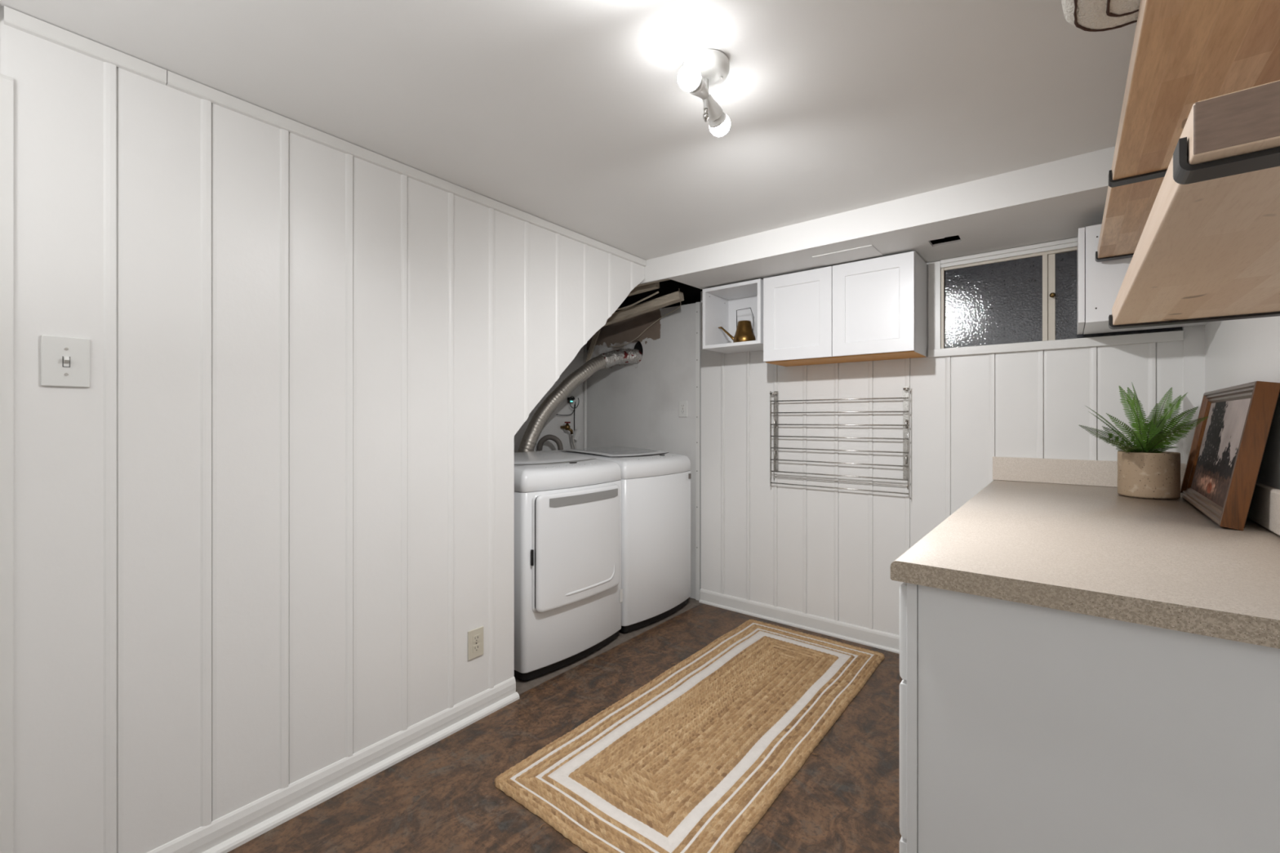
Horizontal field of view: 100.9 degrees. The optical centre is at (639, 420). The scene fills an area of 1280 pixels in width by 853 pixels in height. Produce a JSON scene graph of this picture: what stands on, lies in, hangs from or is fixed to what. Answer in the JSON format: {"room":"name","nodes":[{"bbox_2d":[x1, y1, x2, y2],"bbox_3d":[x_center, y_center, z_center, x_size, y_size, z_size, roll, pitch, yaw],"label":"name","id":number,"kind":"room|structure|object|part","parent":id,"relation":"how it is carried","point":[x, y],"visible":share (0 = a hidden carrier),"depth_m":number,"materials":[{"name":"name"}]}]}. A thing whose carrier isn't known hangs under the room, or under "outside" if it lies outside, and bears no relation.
{"room":"laundry room","nodes":[
{"label":"laundry room","id":0,"kind":"room"},
{"bbox_2d":[0,5,644,852],"bbox_3d":[-1.255,0.142,1.382,0.023,2.115,4.170,0,0,38],"label":"wall","id":1,"kind":"structure","parent":0,"point":[269,531],"depth_m":1.50,"materials":[{"name":"paint"}]},
{"bbox_2d":[0,74,13,852],"bbox_3d":[-1.447,0.218,1.117,0.007,1.963,0.156,0,0,38],"label":"trim","id":2,"kind":"structure","parent":1,"relation":"attached to","point":[6,82],"depth_m":1.17,"materials":[{"name":"paint"}]},
{"bbox_2d":[40,334,90,387],"bbox_3d":[-1.345,-0.137,1.238,0.020,0.118,0.079,0,0,39],"label":"light switch","id":3,"kind":"object","parent":1,"relation":"attached to","point":[65,362],"visible":1,"depth_m":1.24,"materials":[{"name":"white plastic"}]},
{"bbox_2d":[4,5,166,84],"bbox_3d":[-1.322,-0.895,1.274,0.012,0.035,0.272,0,0,38],"label":"trim","id":4,"kind":"structure","parent":1,"relation":"attached to","point":[13,18],"depth_m":1.26,"materials":[{"name":"paint"}]},
{"bbox_2d":[146,676,515,852],"bbox_3d":[-1.528,1.155,1.008,0.013,0.089,3.225,0,0,38],"label":"baseboard","id":5,"kind":"structure","parent":1,"relation":"attached to","point":[202,839],"depth_m":1.68,"materials":[{"name":"paint"}]},
{"bbox_2d":[202,692,519,852],"bbox_3d":[-1.515,1.188,1.002,0.020,0.024,3.231,0,0,38],"label":"trim","id":6,"kind":"structure","parent":1,"relation":"attached to","point":[259,829],"depth_m":1.73,"materials":[{"name":"paint"}]},
{"bbox_2d":[166,70,646,266],"bbox_3d":[-0.603,-0.895,2.202,0.012,0.035,2.073,0,0,38],"label":"trim","id":7,"kind":"structure","parent":1,"relation":"attached to","point":[177,82],"depth_m":1.77,"materials":[{"name":"paint"}]},
{"bbox_2d":[467,626,483,660],"bbox_3d":[-0.661,0.900,2.130,0.008,0.116,0.072,0,0,38],"label":"wall outlet","id":8,"kind":"object","parent":1,"relation":"attached to","point":[475,637],"visible":1,"depth_m":2.12,"materials":[{"name":"beige plastic"}]},
{"bbox_2d":[472,634,479,643],"bbox_3d":[-0.659,0.880,2.128,0.003,0.027,0.033,0,0,38],"label":"receptacle","id":9,"kind":"object","parent":8,"relation":"attached to","point":[476,637],"depth_m":2.13,"materials":[{"name":"beige plastic"}]},
{"bbox_2d":[472,643,479,653],"bbox_3d":[-0.659,0.919,2.128,0.003,0.027,0.033,0,0,38],"label":"receptacle","id":10,"kind":"object","parent":8,"relation":"attached to","point":[476,646],"depth_m":2.13,"materials":[{"name":"beige plastic"}]},
{"bbox_2d":[514,342,586,452],"bbox_3d":[-0.918,0.265,3.594,0.030,1.870,1.670,0,0,39],"label":"wall","id":11,"kind":"structure","parent":0,"point":[552,427],"depth_m":4.00,"materials":[{"name":"paint"}]},
{"bbox_2d":[537,434,563,450],"bbox_3d":[-0.639,0.227,3.748,0.189,0.247,0.051,0,0,2],"label":"hose","id":12,"kind":"object","parent":11,"relation":"attached to","point":[540,446],"visible":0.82,"depth_m":3.73,"materials":[{"name":"grey rubber"}]},
{"bbox_2d":[556,395,578,430],"bbox_3d":[-0.548,-0.051,3.971,0.070,0.263,0.202,0,0,39],"label":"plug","id":13,"kind":"object","parent":11,"relation":"attached to","point":[570,400],"visible":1,"depth_m":4.02,"materials":[{"name":"black plastic"}]},
{"bbox_2d":[573,428,581,440],"bbox_3d":[-0.487,0.115,4.055,0.028,0.093,0.074,0,0,39],"label":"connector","id":14,"kind":"object","parent":13,"relation":"attached to","point":[577,432],"visible":0.84,"depth_m":4.04,"materials":[{"name":"white plastic"}]},
{"bbox_2d":[560,422,576,448],"bbox_3d":[-0.534,0.206,3.947,0.137,0.389,0.062,0,0,6],"label":"faucet","id":15,"kind":"object","parent":11,"relation":"attached to","point":[566,427],"visible":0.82,"depth_m":3.94,"materials":[{"name":"gold metal"}]},
{"bbox_2d":[583,343,586,448],"bbox_3d":[-0.429,0.290,4.150,0.024,1.780,0.024,0,0,39],"label":"conduit","id":16,"kind":"object","parent":11,"relation":"attached to","point":[585,344],"visible":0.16,"depth_m":4.14,"materials":[{"name":"metal"}]},
{"bbox_2d":[227,597,902,852],"bbox_3d":[-0.577,1.225,1.304,3.562,0.050,4.900,0,0,39],"label":"floor","id":17,"kind":"structure","parent":0,"point":[443,797],"depth_m":1.75,"materials":[{"name":"stone"}]},
{"bbox_2d":[514,450,622,681],"bbox_3d":[-0.558,0.695,2.848,0.788,1.015,0.685,0,0,39],"label":"dryer","id":18,"kind":"object","parent":17,"relation":"on","point":[568,593],"visible":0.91,"depth_m":2.52,"materials":[{"name":"white metal"}]},
{"bbox_3d":[-0.584,0.201,2.869,0.485,0.028,0.585,0,0,39],"label":"lid","id":19,"kind":"part","parent":18,"relation":"part of","materials":[{"name":"white ceramic"}]},
{"bbox_3d":[-0.572,0.260,2.860,0.752,0.136,0.685,0,0,39],"label":"panel","id":20,"kind":"part","parent":18,"relation":"part of","materials":[{"name":"white ceramic"}]},
{"bbox_3d":[-0.281,0.612,2.604,0.045,0.540,0.562,0,0,39],"label":"door","id":21,"kind":"part","parent":18,"relation":"part of","materials":[{"name":"white ceramic"}]},
{"bbox_2d":[548,446,690,633],"bbox_3d":[-0.134,0.694,3.401,0.752,1.016,0.673,0,0,39],"label":"washing machine","id":22,"kind":"object","parent":17,"relation":"on","point":[655,485],"visible":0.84,"depth_m":3.09,"materials":[{"name":"white metal"}]},
{"bbox_3d":[-0.146,0.201,3.410,0.485,0.028,0.573,0,0,39],"label":"lid","id":23,"kind":"part","parent":22,"relation":"part of","materials":[{"name":"white ceramic"}]},
{"bbox_3d":[-0.134,0.260,3.401,0.752,0.136,0.673,0,0,39],"label":"panel","id":24,"kind":"part","parent":22,"relation":"part of","materials":[{"name":"white ceramic"}]},
{"bbox_2d":[494,619,884,852],"bbox_3d":[0.370,1.192,2.203,0.843,0.012,1.870,0,0,39],"label":"jute rug","id":25,"kind":"object","parent":17,"relation":"on","point":[692,759],"visible":1,"depth_m":1.91,"materials":[{"name":"beige wicker"}]},
{"bbox_2d":[899,582,1279,852],"bbox_3d":[1.342,0.760,1.544,0.680,0.880,1.781,0,0,39],"label":"base cabinet","id":26,"kind":"object","parent":17,"relation":"on","point":[1024,728],"visible":0.59,"depth_m":0.89,"materials":[{"name":"paint"}]},
{"bbox_3d":[0.717,0.968,1.298,0.018,0.225,0.585,0,0,39],"label":"drawer","id":27,"kind":"part","parent":26,"relation":"part of","materials":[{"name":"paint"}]},
{"bbox_3d":[0.717,0.691,1.298,0.018,0.314,0.585,0,0,39],"label":"drawer","id":28,"kind":"part","parent":26,"relation":"part of","materials":[{"name":"paint"}]},
{"bbox_3d":[0.717,0.430,1.298,0.018,0.193,0.585,0,0,39],"label":"drawer","id":29,"kind":"part","parent":26,"relation":"part of","materials":[{"name":"paint"}]},
{"bbox_3d":[1.100,0.715,1.740,0.019,0.790,1.781,0,0,39],"label":"frame","id":30,"kind":"part","parent":26,"relation":"part of","materials":[{"name":"paint"}]},
{"bbox_2d":[890,456,1279,648],"bbox_3d":[1.342,0.245,1.549,0.686,0.148,1.831,0,0,39],"label":"countertop","id":31,"kind":"structure","parent":26,"relation":"on","point":[1058,534],"depth_m":1.09,"materials":[{"name":"laminate"}]},
{"bbox_2d":[1080,382,1208,499],"bbox_3d":[1.790,0.068,1.912,0.321,0.420,0.579,0,0,39],"label":"potted fern","id":32,"kind":"object","parent":31,"relation":"on","point":[1149,471],"visible":1,"depth_m":1.88,"materials":[{"name":"green plant"}]},
{"bbox_2d":[1180,381,1279,530],"bbox_3d":[1.758,0.091,1.599,0.105,0.375,0.730,0,0,40],"label":"framed picture","id":33,"kind":"object","parent":31,"relation":"on","point":[1228,447],"visible":1,"depth_m":1.47,"materials":[{"name":"brown wood"}]},
{"bbox_2d":[0,0,1136,260],"bbox_3d":[-0.394,-0.940,0.695,2.512,0.050,4.184,0,0,39],"label":"ceiling","id":34,"kind":"structure","parent":0,"point":[575,116],"depth_m":1.46,"materials":[{"name":"paint"}]},
{"bbox_2d":[677,48,730,136],"bbox_3d":[0.167,-0.842,1.355,0.120,0.146,0.226,0,0,39],"label":"ceiling light","id":35,"kind":"object","parent":34,"relation":"attached to","point":[702,70],"visible":1,"depth_m":1.32,"materials":[{"name":"white plastic"}]},
{"bbox_3d":[0.116,-0.832,1.279,0.057,0.057,0.043,0,0,39],"label":"bulb","id":36,"kind":"part","parent":35,"relation":"part of","materials":[{"name":"white glass"}]},
{"bbox_2d":[688,75,709,99],"bbox_3d":[0.154,-0.833,1.331,0.045,0.045,0.062,0,0,39],"label":"socket","id":37,"kind":"object","parent":35,"relation":"attached to","point":[701,91],"depth_m":1.32,"materials":[{"name":"white metal"}]},
{"bbox_3d":[0.169,-0.840,1.358,0.014,0.080,0.014,0,0,39],"label":"stem","id":38,"kind":"part","parent":35,"relation":"part of","materials":[{"name":"white plastic"}]},
{"bbox_2d":[707,93,722,121],"bbox_3d":[0.185,-0.816,1.384,0.045,0.053,0.065,0,0,39],"label":"socket","id":39,"kind":"object","parent":35,"relation":"attached to","point":[714,110],"depth_m":1.38,"materials":[{"name":"white metal"}]},
{"bbox_3d":[0.204,-0.803,1.410,0.051,0.047,0.036,0,0,39],"label":"bulb","id":40,"kind":"part","parent":35,"relation":"part of","materials":[{"name":"white glass"}]},
{"bbox_3d":[0.217,-0.797,1.428,0.057,0.058,0.051,0,0,39],"label":"bulb","id":41,"kind":"part","parent":35,"relation":"part of","materials":[{"name":"white glass"}]},
{"bbox_2d":[614,235,960,311],"bbox_3d":[0.599,-0.960,2.796,3.512,0.520,1.100,0,0,39],"label":"ceiling","id":42,"kind":"structure","parent":0,"point":[691,294],"depth_m":3.73,"materials":[{"name":"black"}]},
{"bbox_2d":[603,290,684,326],"bbox_3d":[-0.186,-0.688,3.574,1.083,0.216,0.060,0,0,35],"label":"joist","id":43,"kind":"object","parent":42,"relation":"attached to","point":[675,297],"visible":0.54,"depth_m":3.39,"materials":[{"name":"wood"}]},
{"bbox_2d":[627,282,659,296],"bbox_3d":[-0.306,-0.771,3.439,1.001,0.121,0.044,0,0,34],"label":"joist","id":44,"kind":"object","parent":42,"relation":"attached to","point":[641,289],"visible":0.24,"depth_m":3.19,"materials":[{"name":"wood"}]},
{"bbox_2d":[616,291,658,310],"bbox_3d":[-0.062,-0.748,3.363,0.472,0.068,0.019,0,0,41],"label":"torn lath","id":45,"kind":"object","parent":44,"relation":"hanging from","point":[657,292],"visible":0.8,"depth_m":3.32,"materials":[{"name":"wood"}]},
{"bbox_2d":[702,278,763,353],"bbox_3d":[0.609,-0.600,3.134,0.374,0.355,0.292,0,0,39],"label":"wall shelf","id":46,"kind":"object","parent":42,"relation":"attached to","point":[721,304],"visible":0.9,"depth_m":3.19,"materials":[{"name":"white paint"}]},
{"bbox_2d":[718,307,755,342],"bbox_3d":[0.576,-0.551,3.163,0.242,0.220,0.132,0,0,39],"label":"watering can","id":47,"kind":"object","parent":46,"relation":"in","point":[744,331],"visible":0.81,"depth_m":3.09,"materials":[{"name":"brown metal"}]},
{"bbox_3d":[0.529,-0.521,3.200,0.123,0.103,0.022,0,0,39],"label":"spout","id":48,"kind":"part","parent":47,"relation":"part of","materials":[{"name":"brown metal"}]},
{"bbox_3d":[0.622,-0.586,3.125,0.116,0.150,0.004,0,0,39],"label":"handle","id":49,"kind":"part","parent":47,"relation":"part of","materials":[{"name":"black metal"}]},
{"bbox_3d":[0.695,-0.600,3.240,0.336,0.317,0.014,0,0,39],"label":"panel","id":50,"kind":"part","parent":46,"relation":"part of","materials":[{"name":"white paint"}]},
{"bbox_2d":[639,146,1115,284],"bbox_3d":[0.904,-0.852,2.326,2.347,0.127,0.014,0,0,39],"label":"ceiling beam","id":51,"kind":"structure","parent":42,"relation":"attached to","point":[1088,171],"depth_m":2.16,"materials":[{"name":"paint"}]},
{"bbox_2d":[586,262,1182,635],"bbox_3d":[0.893,0.175,3.143,3.432,2.050,0.090,0,0,39],"label":"wall","id":52,"kind":"structure","parent":0,"point":[822,552],"depth_m":2.92,"materials":[{"name":"paint"}]},
{"bbox_2d":[517,348,642,452],"bbox_3d":[-0.416,-0.007,3.590,0.978,1.025,0.135,0,0,-37],"label":"duct","id":53,"kind":"object","parent":52,"relation":"attached to","point":[621,356],"visible":0.85,"depth_m":3.50,"materials":[{"name":"silver metal"}]},
{"bbox_2d":[585,328,600,362],"bbox_3d":[-0.373,-0.525,4.074,0.162,0.354,0.036,0,0,29],"label":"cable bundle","id":54,"kind":"object","parent":52,"relation":"attached to","point":[590,351],"visible":0.65,"depth_m":4.07,"materials":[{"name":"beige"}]},
{"bbox_2d":[607,288,680,346],"bbox_3d":[0.055,-0.695,3.737,0.136,0.296,0.815,0,0,-38],"label":"loose cable","id":55,"kind":"object","parent":52,"relation":"attached to","point":[678,288],"visible":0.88,"depth_m":3.75,"materials":[{"name":"beige plastic"}]},
{"bbox_2d":[679,400,687,417],"bbox_3d":[0.293,-0.076,3.598,0.068,0.112,0.008,0,0,39],"label":"wall outlet","id":56,"kind":"object","parent":52,"relation":"attached to","point":[682,404],"visible":1,"depth_m":3.59,"materials":[{"name":"white plastic"}]},
{"bbox_2d":[695,302,700,600],"bbox_3d":[0.388,0.207,3.518,0.031,1.985,0.013,0,0,39],"label":"trim","id":57,"kind":"structure","parent":52,"relation":"attached to","point":[697,304],"depth_m":3.51,"materials":[{"name":"paint"}]},
{"bbox_2d":[698,588,899,653],"bbox_3d":[1.033,1.157,2.971,1.634,0.087,0.012,0,0,39],"label":"baseboard","id":58,"kind":"structure","parent":52,"relation":"attached to","point":[860,633],"depth_m":3.03,"materials":[{"name":"paint"}]},
{"bbox_2d":[769,386,910,497],"bbox_3d":[1.076,0.110,2.913,0.755,0.564,0.038,0,0,39],"label":"drying rack","id":59,"kind":"object","parent":52,"relation":"attached to","point":[906,389],"visible":1,"depth_m":2.87,"materials":[{"name":"silver metal"}]},
{"bbox_3d":[0.811,0.067,3.149,0.026,0.477,0.005,0,0,39],"label":"wall plate","id":60,"kind":"part","parent":59,"relation":"part of","materials":[{"name":"silver metal"}]},
{"bbox_3d":[1.068,0.373,2.904,0.751,0.007,0.007,0,0,39],"label":"rod","id":61,"kind":"part","parent":59,"relation":"part of","materials":[{"name":"silver metal"}]},
{"bbox_3d":[1.068,0.304,2.904,0.751,0.007,0.007,0,0,39],"label":"rod","id":62,"kind":"part","parent":59,"relation":"part of","materials":[{"name":"silver metal"}]},
{"bbox_3d":[1.068,0.234,2.904,0.751,0.007,0.007,0,0,39],"label":"rod","id":63,"kind":"part","parent":59,"relation":"part of","materials":[{"name":"silver metal"}]},
{"bbox_3d":[1.068,0.165,2.904,0.751,0.007,0.007,0,0,39],"label":"rod","id":64,"kind":"part","parent":59,"relation":"part of","materials":[{"name":"silver metal"}]},
{"bbox_3d":[1.068,0.096,2.904,0.751,0.007,0.007,0,0,39],"label":"rod","id":65,"kind":"part","parent":59,"relation":"part of","materials":[{"name":"silver metal"}]},
{"bbox_3d":[1.068,0.027,2.904,0.751,0.007,0.007,0,0,39],"label":"rod","id":66,"kind":"part","parent":59,"relation":"part of","materials":[{"name":"silver metal"}]},
{"bbox_3d":[1.068,-0.043,2.904,0.751,0.007,0.007,0,0,39],"label":"rod","id":67,"kind":"part","parent":59,"relation":"part of","materials":[{"name":"silver metal"}]},
{"bbox_3d":[1.068,-0.112,2.904,0.751,0.007,0.007,0,0,39],"label":"rod","id":68,"kind":"part","parent":59,"relation":"part of","materials":[{"name":"silver metal"}]},
{"bbox_3d":[1.361,0.067,2.704,0.026,0.477,0.005,0,0,39],"label":"wall plate","id":69,"kind":"part","parent":59,"relation":"part of","materials":[{"name":"silver metal"}]},
{"bbox_2d":[763,251,927,366],"bbox_3d":[1.058,-0.548,2.771,0.750,0.464,0.291,0,0,39],"label":"upper cabinet","id":70,"kind":"object","parent":52,"relation":"attached to","point":[875,308],"visible":1,"depth_m":2.62,"materials":[{"name":"white paint"}]},
{"bbox_3d":[0.826,-0.548,2.784,0.372,0.456,0.019,0,0,39],"label":"door","id":71,"kind":"part","parent":70,"relation":"part of","materials":[{"name":"white paint"}]},
{"bbox_3d":[1.065,-0.324,2.780,0.742,0.018,0.268,0,0,39],"label":"panel","id":72,"kind":"part","parent":70,"relation":"part of","materials":[{"name":"brown wood"}]},
{"bbox_3d":[1.118,-0.548,2.547,0.372,0.456,0.019,0,0,39],"label":"door","id":73,"kind":"part","parent":70,"relation":"part of","materials":[{"name":"white paint"}]},
{"bbox_2d":[928,237,1183,357],"bbox_3d":[1.847,-0.550,2.367,0.973,0.500,0.117,0,0,39],"label":"window","id":74,"kind":"structure","parent":52,"relation":"in","point":[1020,299],"depth_m":2.43,"materials":[{"name":"glass"}]},
{"bbox_3d":[1.466,-0.568,2.627,0.054,0.434,0.022,0,0,39],"label":"casing","id":75,"kind":"part","parent":74,"relation":"part of","materials":[{"name":"paint"}]},
{"bbox_3d":[1.661,-0.545,2.490,0.388,0.385,0.006,0,0,39],"label":"pane","id":76,"kind":"part","parent":74,"relation":"part of","materials":[{"name":"clear glass"}]},
{"bbox_3d":[1.847,-0.547,2.340,0.898,0.405,0.038,0,0,39],"label":"frame","id":77,"kind":"part","parent":74,"relation":"part of","materials":[{"name":"beige paint"}]},
{"bbox_3d":[1.825,-0.552,2.336,0.022,0.022,0.029,0,0,39],"label":"knob","id":78,"kind":"part","parent":74,"relation":"part of","materials":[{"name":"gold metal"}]},
{"bbox_3d":[1.788,-0.332,2.357,0.894,0.039,0.028,0,0,39],"label":"sill","id":79,"kind":"part","parent":74,"relation":"part of","materials":[{"name":"paint"}]},
{"bbox_3d":[2.010,-0.545,2.217,0.490,0.385,0.006,0,0,39],"label":"pane","id":80,"kind":"part","parent":74,"relation":"part of","materials":[{"name":"grey glass"}]},
{"bbox_2d":[992,456,1186,488],"bbox_3d":[1.905,0.225,2.259,0.662,0.108,0.019,0,0,39],"label":"backsplash","id":81,"kind":"structure","parent":52,"relation":"attached to","point":[1058,471],"depth_m":2.31,"materials":[{"name":"laminate"}]},
{"bbox_2d":[1076,223,1209,334],"bbox_3d":[1.912,-0.545,2.010,0.380,0.360,0.352,0,0,39],"label":"upper cabinet","id":82,"kind":"object","parent":52,"relation":"attached to","point":[1099,284],"visible":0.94,"depth_m":1.97,"materials":[{"name":"white paint"}]},
{"bbox_3d":[1.772,-0.545,2.124,0.019,0.357,0.351,0,0,39],"label":"door","id":83,"kind":"part","parent":82,"relation":"part of","materials":[{"name":"white paint"}]},
{"bbox_2d":[1182,324,1204,463],"bbox_3d":[2.162,0.207,2.062,0.060,1.985,0.008,0,0,39],"label":"trim","id":84,"kind":"structure","parent":52,"relation":"attached to","point":[1193,342],"depth_m":2.06,"materials":[{"name":"paint"}]},
{"bbox_2d":[668,186,1107,289],"bbox_3d":[1.178,-0.794,2.501,2.141,0.012,0.601,0,0,39],"label":"ceiling","id":85,"kind":"structure","parent":0,"point":[1060,218],"depth_m":2.30,"materials":[{"name":"paint"}]},
{"bbox_2d":[635,278,671,287],"bbox_3d":[-0.170,-0.795,3.239,0.860,0.022,0.024,0,0,38],"label":"joist","id":86,"kind":"object","parent":85,"relation":"attached to","point":[659,281],"visible":0.17,"depth_m":3.05,"materials":[{"name":"wood"}]},
{"bbox_2d":[812,244,883,265],"bbox_3d":[0.993,-0.786,2.527,0.272,0.004,0.183,0,0,39],"label":"access panel","id":87,"kind":"object","parent":85,"relation":"attached to","point":[866,251],"visible":1,"depth_m":2.52,"materials":[{"name":"paint"}]},
{"bbox_2d":[1117,450,1180,499],"bbox_3d":[1.847,0.197,1.920,0.166,0.162,0.166,0,0,39],"label":"pot","id":88,"kind":"object","parent":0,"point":[1148,474],"depth_m":1.86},
{"bbox_2d":[1204,315,1279,489],"bbox_3d":[0.709,0.133,0.198,0.030,2.135,4.800,0,0,39],"label":"wall","id":89,"kind":"structure","parent":0,"point":[1237,352],"depth_m":1.54,"materials":[{"name":"paint"}]},
{"bbox_2d":[1095,251,1133,262],"bbox_3d":[1.792,-0.595,1.824,0.332,0.032,0.036,0,0,39],"label":"shelf bracket","id":90,"kind":"object","parent":89,"relation":"attached to","point":[1127,255],"visible":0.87,"depth_m":1.89,"materials":[{"name":"black metal"}]},
{"bbox_2d":[1108,168,1167,187],"bbox_3d":[1.289,-0.595,1.202,0.332,0.032,0.036,0,0,39],"label":"shelf bracket","id":91,"kind":"object","parent":89,"relation":"attached to","point":[1162,173],"visible":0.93,"depth_m":1.27,"materials":[{"name":"black metal"}]},
{"bbox_2d":[1097,0,1279,257],"bbox_3d":[1.094,-0.609,0.957,0.326,0.048,2.265,0,0,39],"label":"wooden shelf","id":92,"kind":"object","parent":89,"relation":"attached to","point":[1184,53],"visible":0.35,"depth_m":0.90,"materials":[{"name":"brown wood"}]},
{"bbox_2d":[1061,0,1140,31],"bbox_3d":[0.729,-0.712,0.668,0.310,0.160,0.398,0,0,39],"label":"folded towel","id":93,"kind":"object","parent":92,"relation":"on","point":[1091,15],"visible":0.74,"depth_m":0.83,"materials":[{"name":"white fabric"}]},
{"bbox_2d":[1108,311,1279,329],"bbox_3d":[1.283,-0.240,1.195,0.332,0.032,0.036,0,0,39],"label":"shelf bracket","id":94,"kind":"object","parent":89,"relation":"attached to","point":[1111,326],"visible":1,"depth_m":1.20,"materials":[{"name":"black metal"}]},
{"bbox_2d":[1111,80,1279,325],"bbox_3d":[0.952,-0.254,0.782,0.326,0.048,1.090,0,0,39],"label":"wooden shelf","id":95,"kind":"object","parent":89,"relation":"attached to","point":[1210,248],"visible":0.77,"depth_m":0.65,"materials":[{"name":"brown wood"}]},
{"bbox_2d":[1173,137,1279,184],"bbox_3d":[0.631,-0.240,0.390,0.332,0.032,0.036,0,0,39],"label":"shelf bracket","id":96,"kind":"object","parent":89,"relation":"attached to","point":[1184,173],"visible":1,"depth_m":0.47,"materials":[{"name":"black metal"}]}
]}

